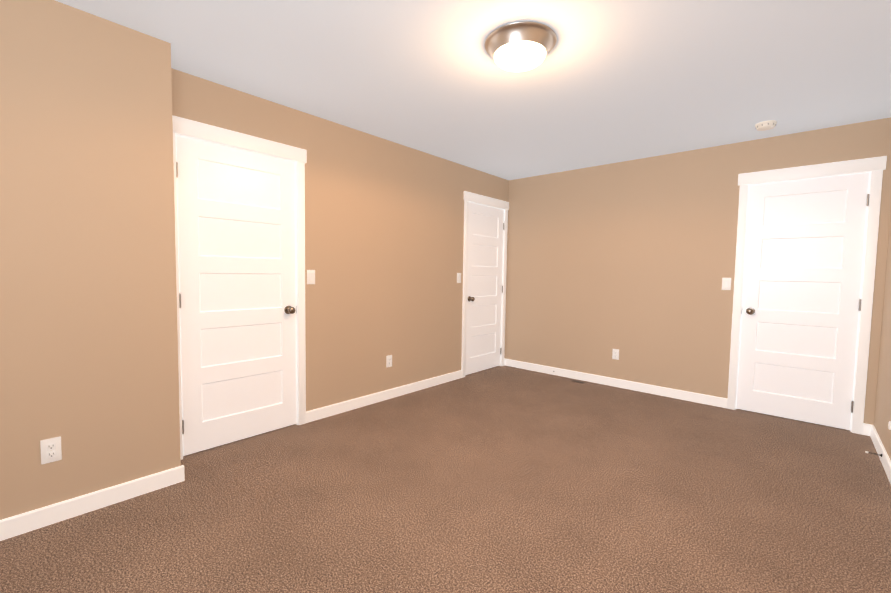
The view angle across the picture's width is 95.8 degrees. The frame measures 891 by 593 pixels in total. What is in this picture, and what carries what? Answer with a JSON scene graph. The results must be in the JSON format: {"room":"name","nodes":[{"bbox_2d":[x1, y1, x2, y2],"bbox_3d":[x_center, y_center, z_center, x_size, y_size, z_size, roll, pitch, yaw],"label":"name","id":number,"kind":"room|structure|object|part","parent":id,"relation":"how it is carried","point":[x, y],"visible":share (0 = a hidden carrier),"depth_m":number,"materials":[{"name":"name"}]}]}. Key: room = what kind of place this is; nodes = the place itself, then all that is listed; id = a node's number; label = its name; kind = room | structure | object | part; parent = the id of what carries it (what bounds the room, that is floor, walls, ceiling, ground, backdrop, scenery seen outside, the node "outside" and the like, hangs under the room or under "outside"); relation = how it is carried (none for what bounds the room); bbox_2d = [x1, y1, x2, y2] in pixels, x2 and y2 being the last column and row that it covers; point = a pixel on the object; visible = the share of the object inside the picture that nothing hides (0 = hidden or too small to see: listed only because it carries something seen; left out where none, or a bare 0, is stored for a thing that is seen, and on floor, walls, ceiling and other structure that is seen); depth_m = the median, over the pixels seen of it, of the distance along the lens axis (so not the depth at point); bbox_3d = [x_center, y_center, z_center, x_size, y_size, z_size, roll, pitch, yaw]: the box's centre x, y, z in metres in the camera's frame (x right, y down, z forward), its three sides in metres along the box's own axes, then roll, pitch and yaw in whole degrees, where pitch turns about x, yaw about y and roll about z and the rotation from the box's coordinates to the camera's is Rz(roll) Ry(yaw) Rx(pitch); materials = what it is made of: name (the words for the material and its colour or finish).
{"room":"empty bedroom","nodes":[
{"label":"empty bedroom","id":0,"kind":"room"},
{"bbox_2d":[0,0,180,519],"bbox_3d":[-2.096,-0.137,1.826,0.313,2.440,1.419,4,4,41],"label":"wall","id":1,"kind":"structure","parent":0,"point":[89,373],"depth_m":1.96,"materials":[{"name":"beige paint"}]},
{"bbox_2d":[40,436,61,464],"bbox_3d":[-1.867,0.729,1.907,0.009,0.115,0.070,4,4,41],"label":"electrical outlet","id":2,"kind":"object","parent":1,"relation":"attached to","point":[51,451],"visible":1,"depth_m":1.90,"materials":[{"name":"white plastic"}]},
{"bbox_2d":[0,465,184,540],"bbox_3d":[-1.987,1.044,1.792,0.014,0.090,1.433,4,4,41],"label":"baseboard","id":3,"kind":"structure","parent":1,"relation":"attached to","point":[22,523],"depth_m":2.00,"materials":[{"name":"white wood"}]},
{"bbox_2d":[171,68,508,410],"bbox_3d":[-0.982,-0.213,3.404,0.120,2.440,5.500,4,4,41],"label":"wall","id":4,"kind":"structure","parent":0,"point":[384,231],"depth_m":3.63,"materials":[{"name":"beige paint"}]},
{"bbox_2d":[176,135,296,455],"bbox_3d":[-1.436,0.004,2.848,0.181,2.033,0.791,4,4,41],"label":"closet door","id":5,"kind":"structure","parent":4,"relation":"in","point":[236,251],"depth_m":2.80,"materials":[{"name":"white wood"}]},
{"bbox_2d":[172,115,306,459],"bbox_3d":[-1.462,-0.045,2.871,0.160,2.153,0.944,4,4,41],"label":"trim","id":6,"kind":"structure","parent":4,"relation":"attached to","point":[191,129],"depth_m":2.98,"materials":[{"name":"white wood"}]},
{"bbox_2d":[307,270,314,283],"bbox_3d":[-1.071,-0.155,3.210,0.010,0.115,0.070,4,4,41],"label":"light switch","id":7,"kind":"object","parent":4,"relation":"attached to","point":[310,276],"visible":1,"depth_m":3.21,"materials":[{"name":"white plastic"}]},
{"bbox_2d":[386,355,391,367],"bbox_3d":[-0.540,0.622,3.869,0.009,0.115,0.070,4,4,41],"label":"electrical outlet","id":8,"kind":"object","parent":4,"relation":"attached to","point":[388,360],"visible":1,"depth_m":3.87,"materials":[{"name":"white plastic"}]},
{"bbox_2d":[306,359,504,422],"bbox_3d":[-0.169,0.924,4.307,0.014,0.090,2.880,4,4,41],"label":"baseboard","id":9,"kind":"structure","parent":4,"relation":"attached to","point":[333,409],"depth_m":3.77,"materials":[{"name":"white wood"}]},
{"bbox_2d":[457,273,460,282],"bbox_3d":[0.155,-0.211,4.589,0.010,0.115,0.070,4,4,41],"label":"light switch","id":10,"kind":"object","parent":4,"relation":"attached to","point":[458,277],"visible":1,"depth_m":4.58,"materials":[{"name":"white plastic"}]},
{"bbox_2d":[465,202,503,374],"bbox_3d":[0.478,-0.093,5.001,0.181,2.033,0.761,4,4,41],"label":"hall door","id":11,"kind":"structure","parent":4,"relation":"in","point":[484,282],"depth_m":4.98,"materials":[{"name":"white paint"},{"name":"dark nickel"}]},
{"bbox_2d":[461,191,508,377],"bbox_3d":[0.451,-0.142,5.021,0.160,2.153,0.914,4,4,41],"label":"door frame","id":12,"kind":"structure","parent":4,"relation":"attached to","point":[484,200],"depth_m":4.77,"materials":[{"name":"white wood"}]},
{"bbox_2d":[0,365,890,592],"bbox_3d":[0.316,1.119,2.309,3.646,0.050,5.500,4,4,41],"label":"floor","id":13,"kind":"structure","parent":0,"point":[503,479],"depth_m":2.10,"materials":[{"name":"carpet"}]},
{"bbox_2d":[55,0,890,179],"bbox_3d":[0.355,-1.367,2.163,3.646,0.050,5.500,4,4,41],"label":"ceiling","id":14,"kind":"structure","parent":0,"point":[604,82],"depth_m":2.39,"materials":[{"name":"white paint"}]},
{"bbox_2d":[484,21,556,72],"bbox_3d":[0.393,-1.281,2.131,0.376,0.116,0.376,4,4,41],"label":"ceiling light","id":15,"kind":"object","parent":14,"relation":"attached to","point":[519,47],"visible":1,"depth_m":2.03,"materials":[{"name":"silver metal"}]},
{"bbox_3d":[0.393,-1.249,2.133,0.276,0.052,0.276,4,4,41],"label":"flushmount light glass","id":16,"kind":"part","parent":15,"relation":"part of","materials":[{"name":"white glass"}]},
{"bbox_2d":[755,120,776,130],"bbox_3d":[2.531,-1.345,3.182,0.136,0.047,0.136,4,4,41],"label":"smoke detector","id":17,"kind":"object","parent":14,"relation":"attached to","point":[765,125],"visible":1,"depth_m":3.15,"materials":[{"name":"white plastic"}]},
{"bbox_2d":[505,117,890,424],"bbox_3d":[2.167,-0.212,4.205,3.526,2.440,0.120,4,4,41],"label":"wall","id":18,"kind":"structure","parent":0,"point":[633,261],"depth_m":4.18,"materials":[{"name":"beige paint"}]},
{"bbox_2d":[612,349,618,359],"bbox_3d":[1.869,0.635,4.422,0.070,0.115,0.009,4,4,41],"label":"electrical outlet","id":19,"kind":"object","parent":18,"relation":"attached to","point":[615,353],"visible":1,"depth_m":4.42,"materials":[{"name":"white plastic"}]},
{"bbox_2d":[504,358,870,435],"bbox_3d":[2.059,0.960,4.264,3.406,0.090,0.014,4,4,41],"label":"baseboard","id":20,"kind":"structure","parent":18,"relation":"attached to","point":[676,393],"depth_m":4.32,"materials":[{"name":"white wood"}]},
{"bbox_2d":[722,278,730,289],"bbox_3d":[2.605,-0.117,3.733,0.070,0.115,0.010,4,4,41],"label":"bathroom light switch","id":21,"kind":"object","parent":18,"relation":"attached to","point":[726,283],"visible":1,"depth_m":3.73,"materials":[{"name":"white plastic"}]},
{"bbox_2d":[736,173,869,429],"bbox_3d":[2.995,0.039,3.427,0.756,2.033,0.181,4,4,41],"label":"bathroom door","id":22,"kind":"structure","parent":18,"relation":"in","point":[801,302],"depth_m":3.39,"materials":[{"name":"white paint"},{"name":"aged nickel"}]},
{"bbox_2d":[727,156,886,434],"bbox_3d":[3.019,-0.011,3.453,0.909,2.153,0.160,4,4,41],"label":"door frame","id":23,"kind":"structure","parent":18,"relation":"attached to","point":[874,167],"depth_m":3.19,"materials":[{"name":"white wood"}]},
{"bbox_2d":[874,211,890,459],"bbox_3d":[1.613,-0.033,1.024,0.120,2.440,5.380,4,4,41],"label":"wall","id":24,"kind":"structure","parent":0,"point":[882,416],"depth_m":2.90,"materials":[{"name":"beige paint"}]},
{"bbox_2d":[870,425,890,483],"bbox_3d":[1.580,1.135,1.177,0.014,0.090,5.246,4,4,41],"label":"baseboard","id":25,"kind":"structure","parent":24,"relation":"attached to","point":[880,449],"depth_m":2.71,"materials":[{"name":"white wood"}]}
]}

